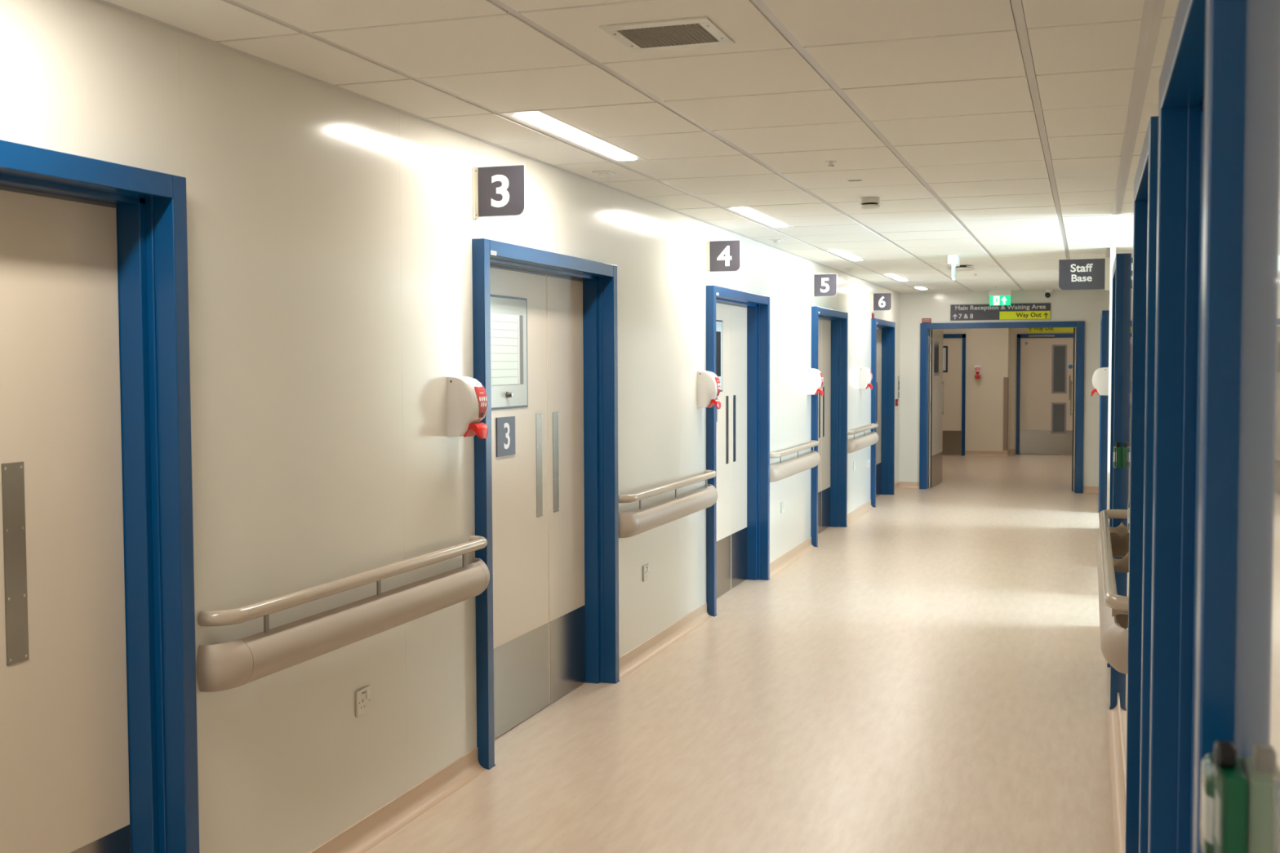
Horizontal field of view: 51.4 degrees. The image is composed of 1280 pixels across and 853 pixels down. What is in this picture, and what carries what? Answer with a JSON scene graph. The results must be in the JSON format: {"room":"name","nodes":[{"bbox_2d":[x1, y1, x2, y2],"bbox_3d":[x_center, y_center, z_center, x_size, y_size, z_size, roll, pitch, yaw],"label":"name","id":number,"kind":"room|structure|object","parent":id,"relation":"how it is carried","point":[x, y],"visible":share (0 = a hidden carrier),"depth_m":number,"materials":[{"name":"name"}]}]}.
{"room":"hospital interior","nodes":[
{"label":"hospital interior","id":0,"kind":"room"},
{"bbox_2d":[0,0,900,852],"bbox_3d":[-0.165,0.007,6.956,0.200,2.529,21.060,1,3,19],"label":"wall","id":1,"kind":"structure","parent":0,"point":[331,231],"depth_m":4.32,"materials":[{"name":"white paint"}]},
{"bbox_2d":[0,139,199,852],"bbox_3d":[-1.514,0.429,2.807,0.204,2.087,1.544,1,3,19],"label":"door","id":2,"kind":"structure","parent":1,"relation":"in","point":[99,732],"depth_m":3.35,"materials":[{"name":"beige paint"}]},
{"bbox_2d":[195,535,489,692],"bbox_3d":[-0.876,0.573,4.393,0.102,0.221,1.724,1,3,19],"label":"handrail","id":3,"kind":"object","parent":1,"relation":"attached to","point":[237,663],"visible":1,"depth_m":4.06,"materials":[{"name":"beige plastic"}]},
{"bbox_2d":[355,685,370,717],"bbox_3d":[-0.919,0.914,4.420,0.012,0.086,0.086,1,3,19],"label":"wall socket","id":4,"kind":"object","parent":1,"relation":"attached to","point":[362,696],"visible":1,"depth_m":4.41,"materials":[{"name":"white plastic"}]},
{"bbox_2d":[366,688,370,698],"bbox_3d":[-0.907,0.892,4.439,0.004,0.030,0.022,1,3,19],"label":"rocker switch","id":5,"kind":"object","parent":4,"relation":"attached to","point":[368,691],"depth_m":4.44,"materials":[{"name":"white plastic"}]},
{"bbox_2d":[309,746,487,852],"bbox_3d":[-0.910,1.353,4.409,0.045,0.086,1.793,1,3,19],"label":"baseboard","id":6,"kind":"structure","parent":1,"relation":"attached to","point":[372,829],"depth_m":4.69,"materials":[{"name":"beige plastic"}]},
{"bbox_2d":[446,375,488,439],"bbox_3d":[-0.644,-0.072,5.018,0.128,0.238,0.117,1,3,19],"label":"soap dispenser","id":7,"kind":"object","parent":1,"relation":"attached to","point":[466,397],"visible":1,"depth_m":4.97,"materials":[{"name":"white plastic"}]},
{"bbox_2d":[94,0,900,293],"bbox_3d":[-0.065,-1.205,6.864,0.020,0.002,21.060,1,3,19],"label":"trim","id":8,"kind":"structure","parent":1,"relation":"attached to","point":[104,2],"depth_m":4.50,"materials":[{"name":"white"}]},
{"bbox_2d":[472,164,525,219],"bbox_3d":[-0.543,-0.908,5.150,0.217,0.201,0.032,1,3,19],"label":"number sign","id":9,"kind":"object","parent":1,"relation":"attached to","point":[498,190],"visible":1,"depth_m":5.14,"materials":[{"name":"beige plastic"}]},
{"bbox_2d":[471,238,620,769],"bbox_3d":[-0.448,0.276,5.962,0.204,2.087,1.544,1,3,19],"label":"door","id":10,"kind":"structure","parent":1,"relation":"in","point":[545,334],"depth_m":6.10,"materials":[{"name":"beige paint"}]},
{"bbox_2d":[490,313,517,385],"bbox_3d":[-0.585,-0.329,5.678,0.002,0.300,0.302,1,3,19],"label":"blind","id":11,"kind":"object","parent":10,"relation":"attached to","point":[504,326],"depth_m":5.69,"materials":[{"name":"white"}]},
{"bbox_2d":[642,564,648,582],"bbox_3d":[0.034,0.796,7.240,0.012,0.086,0.086,1,3,19],"label":"wall socket","id":12,"kind":"object","parent":1,"relation":"attached to","point":[645,568],"visible":1,"depth_m":7.23,"materials":[{"name":"white plastic"}]},
{"bbox_2d":[618,602,713,679],"bbox_3d":[0.155,1.200,7.563,0.045,0.086,1.793,1,3,19],"label":"baseboard","id":13,"kind":"structure","parent":1,"relation":"attached to","point":[647,650],"depth_m":7.49,"materials":[{"name":"beige plastic"}]},
{"bbox_2d":[617,469,717,537],"bbox_3d":[0.190,0.420,7.547,0.102,0.221,1.724,1,3,19],"label":"handrail","id":14,"kind":"object","parent":1,"relation":"attached to","point":[632,523],"visible":0.94,"depth_m":7.27,"materials":[{"name":"beige plastic"},{"name":"grey metal"}]},
{"bbox_2d":[697,370,720,408],"bbox_3d":[0.431,-0.227,8.201,0.128,0.238,0.117,1,3,19],"label":"soap dispenser","id":15,"kind":"object","parent":1,"relation":"attached to","point":[708,385],"visible":1,"depth_m":8.15,"materials":[{"name":"white plastic"}]},
{"bbox_2d":[706,240,740,273],"bbox_3d":[0.523,-1.061,8.304,0.217,0.201,0.032,1,3,19],"label":"number sign","id":16,"kind":"object","parent":1,"relation":"attached to","point":[721,255],"visible":1,"depth_m":8.29,"materials":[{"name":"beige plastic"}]},
{"bbox_2d":[706,284,769,617],"bbox_3d":[0.618,0.123,9.116,0.204,2.087,1.544,1,3,19],"label":"door","id":17,"kind":"structure","parent":1,"relation":"in","point":[738,322],"depth_m":9.48,"materials":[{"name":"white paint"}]},
{"bbox_2d":[781,501,784,513],"bbox_3d":[1.124,0.637,10.465,0.012,0.086,0.086,1,3,19],"label":"wall socket","id":18,"kind":"object","parent":1,"relation":"attached to","point":[783,502],"visible":1,"depth_m":10.46,"materials":[{"name":"white plastic"}]},
{"bbox_2d":[769,537,815,577],"bbox_3d":[1.221,1.047,10.718,0.045,0.086,1.793,1,3,19],"label":"baseboard","id":19,"kind":"structure","parent":1,"relation":"attached to","point":[797,552],"depth_m":10.71,"materials":[{"name":"beige plastic"}]},
{"bbox_2d":[769,440,820,482],"bbox_3d":[1.255,0.268,10.702,0.102,0.221,1.724,1,3,19],"label":"handrail","id":20,"kind":"object","parent":1,"relation":"attached to","point":[782,470],"visible":0.91,"depth_m":10.45,"materials":[{"name":"beige plastic"}]},
{"bbox_2d":[807,368,823,395],"bbox_3d":[1.504,-0.380,11.375,0.128,0.238,0.117,1,3,19],"label":"soap dispenser","id":21,"kind":"object","parent":1,"relation":"attached to","point":[815,377],"visible":1,"depth_m":11.33,"materials":[{"name":"white plastic"}]},
{"bbox_2d":[811,273,836,297],"bbox_3d":[1.589,-1.214,11.459,0.217,0.201,0.032,1,3,19],"label":"number sign","id":22,"kind":"object","parent":1,"relation":"attached to","point":[822,285],"visible":1,"depth_m":11.45,"materials":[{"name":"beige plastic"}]},
{"bbox_2d":[810,306,848,546],"bbox_3d":[1.683,-0.030,12.270,0.204,2.087,1.544,1,3,19],"label":"door","id":23,"kind":"structure","parent":1,"relation":"in","point":[829,327],"depth_m":12.87,"materials":[{"name":"blue paint"}]},
{"bbox_2d":[853,461,855,470],"bbox_3d":[2.197,0.403,13.637,0.012,0.086,0.086,1,3,19],"label":"wall socket","id":24,"kind":"object","parent":1,"relation":"attached to","point":[854,462],"visible":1,"depth_m":13.62,"materials":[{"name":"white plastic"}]},
{"bbox_2d":[847,499,874,525],"bbox_3d":[2.287,0.894,13.872,0.045,0.086,1.793,1,3,19],"label":"baseboard","id":25,"kind":"structure","parent":1,"relation":"attached to","point":[854,515],"depth_m":13.93,"materials":[{"name":"beige plastic"}]},
{"bbox_2d":[847,423,878,453],"bbox_3d":[2.321,0.115,13.856,0.102,0.221,1.724,1,3,19],"label":"handrail","id":26,"kind":"object","parent":1,"relation":"attached to","point":[858,443],"visible":0.91,"depth_m":13.59,"materials":[{"name":"beige plastic"}]},
{"bbox_2d":[859,367,872,389],"bbox_3d":[2.376,-0.505,13.955,0.128,0.238,0.117,1,3,19],"label":"soap dispenser","id":27,"kind":"object","parent":1,"relation":"attached to","point":[865,374],"visible":1,"depth_m":13.90,"materials":[{"name":"white plastic"}]},
{"bbox_2d":[871,293,891,311],"bbox_3d":[2.655,-1.367,14.613,0.217,0.201,0.032,1,3,19],"label":"number sign","id":28,"kind":"object","parent":1,"relation":"attached to","point":[880,301],"visible":1,"depth_m":14.60,"materials":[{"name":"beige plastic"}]},
{"bbox_2d":[870,318,895,507],"bbox_3d":[2.749,-0.182,15.425,0.204,2.087,1.544,1,3,19],"label":"door","id":29,"kind":"structure","parent":1,"relation":"in","point":[882,331],"depth_m":16.05,"materials":[{"name":"blue paint"}]},
{"bbox_2d":[895,399,898,405],"bbox_3d":[3.202,-0.300,16.571,0.027,0.084,0.080,1,3,19],"label":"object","id":30,"kind":"object","parent":1,"relation":"attached to","point":[896,400],"visible":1,"depth_m":16.53,"materials":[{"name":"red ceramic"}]},
{"bbox_2d":[897,375,899,399],"bbox_3d":[3.259,-0.489,16.764,0.007,0.300,0.180,1,3,19],"label":"notice","id":31,"kind":"object","parent":1,"relation":"attached to","point":[898,376],"visible":0.98,"depth_m":16.72,"materials":[{"name":"grey paper"}]},
{"bbox_2d":[894,481,902,493],"bbox_3d":[3.195,0.764,16.559,0.045,0.086,0.805,1,3,19],"label":"baseboard","id":32,"kind":"structure","parent":1,"relation":"attached to","point":[897,488],"depth_m":16.70,"materials":[{"name":"beige plastic"}]},
{"bbox_2d":[226,0,923,292],"bbox_3d":[0.208,-1.210,6.771,0.024,0.008,21.060,1,3,19],"label":"trim","id":33,"kind":"structure","parent":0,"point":[310,33],"depth_m":4.40,"materials":[{"name":"white metal"}]},
{"bbox_2d":[104,0,1144,293],"bbox_3d":[2.902,-1.194,5.869,6.279,0.051,21.061,1,3,19],"label":"ceiling","id":34,"kind":"structure","parent":0,"point":[945,82],"depth_m":4.45,"materials":[{"name":"white tile"}]},
{"bbox_2d":[499,109,646,161],"bbox_3d":[-0.230,-1.130,5.207,0.146,0.015,1.200,1,3,19],"label":"recessed light","id":35,"kind":"object","parent":34,"relation":"attached to","point":[541,121],"visible":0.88,"depth_m":5.10,"materials":[{"name":"white plastic"}]},
{"bbox_2d":[592,170,616,178],"bbox_3d":[-0.165,-1.156,6.128,0.086,0.028,0.086,1,3,19],"label":"sensor","id":36,"kind":"object","parent":34,"relation":"attached to","point":[604,175],"visible":1,"depth_m":6.11,"materials":[{"name":"white plastic"}]},
{"bbox_2d":[599,16,734,52],"bbox_3d":[0.077,-1.046,3.555,0.290,0.007,0.290,1,3,19],"label":"ceiling vent","id":37,"kind":"object","parent":34,"relation":"in","point":[700,31],"visible":1,"depth_m":3.54,"materials":[{"name":"white plastic"}]},
{"bbox_2d":[616,22,719,48],"bbox_3d":[0.077,-1.046,3.555,0.226,0.005,0.208,1,3,19],"label":"grille","id":38,"kind":"object","parent":37,"relation":"attached to","point":[677,34],"depth_m":3.55,"materials":[{"name":"silver metal"}]},
{"bbox_2d":[489,0,973,291],"bbox_3d":[0.777,-1.203,6.579,0.024,0.008,21.060,1,3,19],"label":"trim","id":39,"kind":"structure","parent":34,"relation":"attached to","point":[498,2],"depth_m":4.46,"materials":[{"name":"white metal"}]},
{"bbox_2d":[723,205,793,227],"bbox_3d":[0.729,-1.267,8.046,0.146,0.015,1.200,1,3,19],"label":"recessed light","id":40,"kind":"object","parent":34,"relation":"in","point":[747,211],"visible":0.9,"depth_m":7.96,"materials":[{"name":"white plastic"}]},
{"bbox_2d":[769,239,783,244],"bbox_3d":[0.975,-1.319,9.497,0.086,0.028,0.086,1,3,19],"label":"sensor","id":41,"kind":"object","parent":34,"relation":"attached to","point":[775,241],"visible":1,"depth_m":9.48,"materials":[{"name":"white plastic"}]},
{"bbox_2d":[825,160,836,166],"bbox_3d":[0.834,-1.149,5.812,0.052,0.019,0.052,1,3,19],"label":"sprinkler","id":42,"kind":"object","parent":34,"relation":"attached to","point":[830,162],"visible":1,"depth_m":5.80,"materials":[{"name":"white plastic"}]},
{"bbox_2d":[824,248,866,261],"bbox_3d":[1.689,-1.405,10.885,0.146,0.015,1.200,1,3,19],"label":"recessed light","id":43,"kind":"object","parent":34,"relation":"in","point":[842,253],"visible":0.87,"depth_m":10.81,"materials":[{"name":"white plastic"}]},
{"bbox_2d":[844,267,853,271],"bbox_3d":[1.947,-1.459,12.374,0.086,0.028,0.086,1,3,19],"label":"sensor","id":44,"kind":"object","parent":34,"relation":"attached to","point":[846,268],"visible":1,"depth_m":12.35,"materials":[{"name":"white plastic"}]},
{"bbox_2d":[846,179,862,181],"bbox_3d":[1.036,-1.186,6.408,0.072,0.003,0.040,1,3,19],"label":"ceiling slot","id":45,"kind":"object","parent":34,"relation":"attached to","point":[846,180],"visible":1,"depth_m":6.40,"materials":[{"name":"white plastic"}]},
{"bbox_2d":[859,196,880,208],"bbox_3d":[1.228,-1.193,7.103,0.110,0.057,0.110,1,3,19],"label":"smoke detector","id":46,"kind":"object","parent":34,"relation":"attached to","point":[867,202],"visible":1,"depth_m":7.06,"materials":[{"name":"white plastic"}]},
{"bbox_2d":[751,0,1024,290],"bbox_3d":[1.345,-1.196,6.387,0.024,0.008,21.060,1,3,19],"label":"trim","id":47,"kind":"structure","parent":34,"relation":"attached to","point":[759,4],"depth_m":4.51,"materials":[{"name":"white metal"}]},
{"bbox_2d":[880,273,911,280],"bbox_3d":[2.648,-1.543,13.724,0.146,0.015,1.200,1,3,19],"label":"recessed light","id":48,"kind":"object","parent":34,"relation":"in","point":[894,276],"visible":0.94,"depth_m":13.62,"materials":[{"name":"white plastic"}]},
{"bbox_2d":[884,274,907,280],"bbox_3d":[2.648,-1.538,13.725,0.099,0.006,1.129,1,3,19],"label":"diffuser","id":49,"kind":"object","parent":48,"relation":"attached to","point":[895,277],"depth_m":13.67,"materials":[{"name":"white plastic"}]},
{"bbox_2d":[911,286,928,289],"bbox_3d":[3.320,-1.639,15.712,0.146,0.015,0.600,1,3,19],"label":"recessed light","id":50,"kind":"object","parent":34,"relation":"in","point":[915,287],"visible":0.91,"depth_m":15.65,"materials":[{"name":"white plastic"}]},
{"bbox_2d":[915,287,926,289],"bbox_3d":[3.320,-1.635,15.712,0.099,0.006,0.529,1,3,19],"label":"diffuser","id":51,"kind":"object","parent":50,"relation":"attached to","point":[918,288],"depth_m":15.74,"materials":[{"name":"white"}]},
{"bbox_2d":[946,254,959,279],"bbox_3d":[2.594,-1.315,11.000,0.072,0.190,0.320,1,3,19],"label":"exit sign","id":52,"kind":"object","parent":34,"relation":"hanging from","point":[953,260],"visible":1,"depth_m":10.86,"materials":[{"name":"white plastic"}]},
{"bbox_2d":[946,265,974,271],"bbox_3d":[2.919,-1.444,12.099,0.256,0.040,0.256,1,3,19],"label":"ceiling light","id":53,"kind":"object","parent":34,"relation":"attached to","point":[962,268],"visible":0.89,"depth_m":12.05,"materials":[{"name":"plastic"}]},
{"bbox_2d":[988,289,1011,305],"bbox_3d":[4.396,-1.571,16.233,0.264,0.186,0.070,1,3,19],"label":"exit sign","id":54,"kind":"object","parent":34,"relation":"hanging from","point":[997,297],"visible":1,"depth_m":16.21,"materials":[{"name":"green plastic"}]},
{"bbox_2d":[1010,0,1070,259],"bbox_3d":[1.914,-1.189,6.196,0.024,0.008,21.060,1,3,19],"label":"trim","id":55,"kind":"structure","parent":34,"relation":"attached to","point":[1017,6],"depth_m":4.42,"materials":[{"name":"white metal"}]},
{"bbox_2d":[1044,288,1054,297],"bbox_3d":[4.963,-1.611,16.128,0.116,0.102,0.128,1,3,19],"label":"security camera","id":56,"kind":"object","parent":34,"relation":"attached to","point":[1048,292],"visible":1,"depth_m":16.09,"materials":[{"name":"white plastic"}]},
{"bbox_2d":[364,453,1115,852],"bbox_3d":[2.764,1.163,10.112,9.200,0.100,28.800,1,3,19],"label":"floor","id":57,"kind":"structure","parent":0,"point":[932,675],"depth_m":5.99,"materials":[{"name":"laminate"}]},
{"bbox_2d":[929,328,1008,455],"bbox_3d":[5.176,-0.770,22.992,2.294,2.529,0.100,1,3,19],"label":"wall","id":58,"kind":"structure","parent":0,"point":[988,348],"depth_m":22.70,"materials":[{"name":"beige paint"}]},
{"bbox_2d":[942,333,965,455],"bbox_3d":[5.085,-0.549,22.965,1.043,2.090,0.030,1,3,19],"label":"door","id":59,"kind":"structure","parent":58,"relation":"in","point":[953,344],"depth_m":22.86,"materials":[{"name":"blue paint"}]},
{"bbox_2d":[973,364,982,378],"bbox_3d":[5.758,-0.930,22.668,0.117,0.238,0.128,1,3,19],"label":"soap dispenser","id":60,"kind":"object","parent":58,"relation":"attached to","point":[977,368],"visible":1,"depth_m":22.62,"materials":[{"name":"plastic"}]},
{"bbox_2d":[965,450,1007,456],"bbox_3d":[5.916,0.462,22.726,0.694,0.086,0.045,1,3,19],"label":"baseboard","id":61,"kind":"structure","parent":58,"relation":"attached to","point":[973,453],"depth_m":22.74,"materials":[{"name":"beige plastic"}]},
{"bbox_2d":[1003,377,1008,450],"bbox_3d":[6.227,-0.215,22.638,0.075,1.245,0.070,1,3,19],"label":"guard","id":62,"kind":"object","parent":58,"relation":"attached to","point":[1006,379],"visible":1,"depth_m":22.60,"materials":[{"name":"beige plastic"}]},
{"bbox_2d":[899,288,1102,486],"bbox_3d":[4.470,-0.465,16.578,2.821,2.529,0.160,1,3,19],"label":"wall","id":63,"kind":"structure","parent":0,"point":[1066,305],"depth_m":16.58,"materials":[{"name":"white paint"}]},
{"bbox_2d":[899,481,919,488],"bbox_3d":[3.418,0.748,16.884,0.259,0.086,0.045,1,3,19],"label":"baseboard","id":64,"kind":"structure","parent":63,"relation":"attached to","point":[904,485],"depth_m":16.90,"materials":[{"name":"beige plastic"}]},
{"bbox_2d":[921,318,931,323],"bbox_3d":[3.607,-1.332,16.741,0.116,0.060,0.005,1,3,19],"label":"notice","id":65,"kind":"object","parent":63,"relation":"attached to","point":[923,320],"visible":1,"depth_m":16.74,"materials":[{"name":"red plastic"}]},
{"bbox_2d":[950,302,1050,320],"bbox_3d":[4.450,-1.417,16.442,1.194,0.196,0.023,1,3,19],"label":"direction sign","id":66,"kind":"object","parent":63,"relation":"attached to","point":[1040,310],"visible":1,"depth_m":16.43,"materials":[{"name":"grey plastic"}]},
{"bbox_2d":[919,320,1084,493],"bbox_3d":[4.493,-0.247,16.564,1.964,2.094,0.198,1,3,19],"label":"door","id":67,"kind":"structure","parent":63,"relation":"in","point":[925,338],"depth_m":16.44,"materials":[{"name":"blue paint"}]},
{"bbox_2d":[928,329,943,487],"bbox_3d":[3.857,-0.248,17.347,0.101,2.012,0.886,1,3,21],"label":"door","id":68,"kind":"structure","parent":67,"relation":"attached to","point":[935,380],"depth_m":17.22,"materials":[{"name":"beige laminate"}]},
{"bbox_2d":[1070,327,1076,491],"bbox_3d":[5.489,-0.229,16.797,0.101,2.012,0.886,1,3,18],"label":"door","id":69,"kind":"structure","parent":67,"relation":"attached to","point":[1073,383],"depth_m":16.39,"materials":[{"name":"beige laminate"}]},
{"bbox_2d":[1082,485,1098,493],"bbox_3d":[5.494,0.772,16.184,0.202,0.086,0.045,1,3,19],"label":"baseboard","id":70,"kind":"structure","parent":63,"relation":"attached to","point":[1086,490],"depth_m":16.20,"materials":[{"name":"beige plastic"}]},
{"bbox_2d":[1008,328,1010,449],"bbox_3d":[6.312,-0.772,22.926,0.100,2.529,0.500,1,3,19],"label":"wall","id":71,"kind":"structure","parent":0,"point":[1009,352],"depth_m":22.93,"materials":[{"name":"beige paint"}]},
{"bbox_2d":[1007,448,1011,456],"bbox_3d":[6.385,0.449,22.960,0.045,0.086,0.500,1,3,19],"label":"baseboard","id":72,"kind":"structure","parent":71,"relation":"attached to","point":[1009,454],"depth_m":22.91,"materials":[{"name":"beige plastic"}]},
{"bbox_2d":[1008,328,1073,455],"bbox_3d":[8.116,-0.765,22.633,3.506,2.529,0.100,1,3,19],"label":"wall","id":73,"kind":"structure","parent":0,"point":[1014,331],"depth_m":23.12,"materials":[{"name":"beige paint"}]},
{"bbox_2d":[1009,448,1016,454],"bbox_3d":[6.492,0.439,23.164,0.116,0.086,0.045,1,3,19],"label":"baseboard","id":74,"kind":"structure","parent":73,"relation":"attached to","point":[1013,451],"depth_m":23.17,"materials":[{"name":"beige plastic"}]},
{"bbox_2d":[1016,333,1073,454],"bbox_3d":[7.027,-0.555,22.927,1.033,2.090,0.060,1,3,19],"label":"door","id":75,"kind":"structure","parent":73,"relation":"in","point":[1044,370],"depth_m":22.96,"materials":[{"name":"blue paint"}]},
{"bbox_2d":[1027,327,1073,333],"bbox_3d":[7.072,-1.693,22.877,0.780,0.152,0.021,1,3,19],"label":"sign","id":76,"kind":"object","parent":73,"relation":"attached to","point":[1037,330],"visible":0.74,"depth_m":22.88,"materials":[{"name":"yellow plastic"}]},
{"bbox_2d":[1102,0,1279,852],"bbox_3d":[2.319,0.037,6.118,0.200,2.529,21.060,1,3,19],"label":"wall","id":77,"kind":"structure","parent":0,"point":[1257,663],"depth_m":1.20,"materials":[{"name":"beige paint"}]},
{"bbox_2d":[1058,257,1109,289],"bbox_3d":[3.519,-1.206,10.539,0.380,0.255,0.032,1,3,19],"label":"sign","id":78,"kind":"object","parent":77,"relation":"attached to","point":[1079,273],"visible":1,"depth_m":10.53,"materials":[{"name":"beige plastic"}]},
{"bbox_2d":[1096,493,1098,512],"bbox_3d":[5.230,0.822,15.158,0.045,0.086,2.160,1,3,19],"label":"baseboard","id":79,"kind":"structure","parent":77,"relation":"attached to","point":[1097,494],"depth_m":15.23,"materials":[{"name":"beige plastic"}]},
{"bbox_2d":[1090,367,1107,396],"bbox_3d":[3.736,-0.363,10.819,0.128,0.238,0.117,1,3,19],"label":"soap dispenser","id":80,"kind":"object","parent":77,"relation":"attached to","point":[1100,377],"visible":1,"depth_m":10.76,"materials":[{"name":"white plastic"}]},
{"bbox_2d":[1098,310,1106,512],"bbox_3d":[4.717,-0.093,13.353,0.183,2.087,1.500,1,3,19],"label":"door","id":81,"kind":"structure","parent":77,"relation":"in","point":[1103,317],"depth_m":12.68,"materials":[{"name":"blue paint"}]},
{"bbox_2d":[1105,247,1110,257],"bbox_3d":[4.590,-1.520,13.147,0.024,0.004,6.160,1,3,19],"label":"trim","id":82,"kind":"structure","parent":77,"relation":"attached to","point":[1108,248],"depth_m":10.62,"materials":[{"name":"white"}]},
{"bbox_2d":[1096,509,1128,674],"bbox_3d":[1.744,0.539,4.905,0.102,0.221,2.438,1,3,19],"label":"handrail","id":83,"kind":"object","parent":77,"relation":"attached to","point":[1113,607],"visible":0.85,"depth_m":4.13,"materials":[{"name":"beige plastic"}]},
{"bbox_2d":[1106,253,1124,710],"bbox_3d":[2.396,0.240,6.488,0.186,2.087,0.974,1,3,19],"label":"door","id":84,"kind":"structure","parent":77,"relation":"in","point":[1118,265],"depth_m":6.05,"materials":[{"name":"blue paint"}]},
{"bbox_2d":[1107,692,1125,852],"bbox_3d":[1.763,1.319,4.899,0.045,0.086,2.540,1,3,19],"label":"baseboard","id":85,"kind":"structure","parent":77,"relation":"attached to","point":[1116,748],"depth_m":5.06,"materials":[{"name":"beige plastic"}]},
{"bbox_2d":[1112,441,1121,468],"bbox_3d":[2.145,0.127,5.975,0.036,0.116,0.085,1,3,19],"label":"sanitizer bottle","id":86,"kind":"object","parent":77,"relation":"attached to","point":[1117,458],"visible":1,"depth_m":5.94,"materials":[{"name":"green plastic"}]},
{"bbox_2d":[1127,497,1129,531],"bbox_3d":[1.374,0.237,3.695,0.036,0.116,0.085,1,3,19],"label":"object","id":87,"kind":"object","parent":77,"relation":"attached to","point":[1128,504],"visible":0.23,"depth_m":3.67,"materials":[{"name":"white plastic"}]},
{"bbox_2d":[1111,0,1155,214],"bbox_3d":[0.833,-0.981,2.027,0.024,0.004,12.460,1,3,19],"label":"trim","id":88,"kind":"structure","parent":77,"relation":"attached to","point":[1148,6],"depth_m":4.23,"materials":[{"name":"white metal"}]},
{"bbox_2d":[1124,115,1158,852],"bbox_3d":[1.267,0.402,3.147,0.186,2.087,1.014,1,3,19],"label":"door","id":89,"kind":"structure","parent":77,"relation":"in","point":[1145,183],"depth_m":3.56,"materials":[{"name":"blue paint"}]},
{"bbox_2d":[1147,0,1246,852],"bbox_3d":[0.821,0.466,1.827,0.186,2.087,1.064,1,3,19],"label":"door","id":90,"kind":"structure","parent":77,"relation":"in","point":[1202,79],"depth_m":2.17,"materials":[{"name":"blue paint"}]},
{"bbox_2d":[1200,740,1248,852],"bbox_3d":[0.549,0.356,1.253,0.036,0.116,0.085,1,3,19],"label":"bottle","id":91,"kind":"object","parent":77,"relation":"attached to","point":[1224,784],"visible":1,"depth_m":1.22,"materials":[{"name":"green plastic"}]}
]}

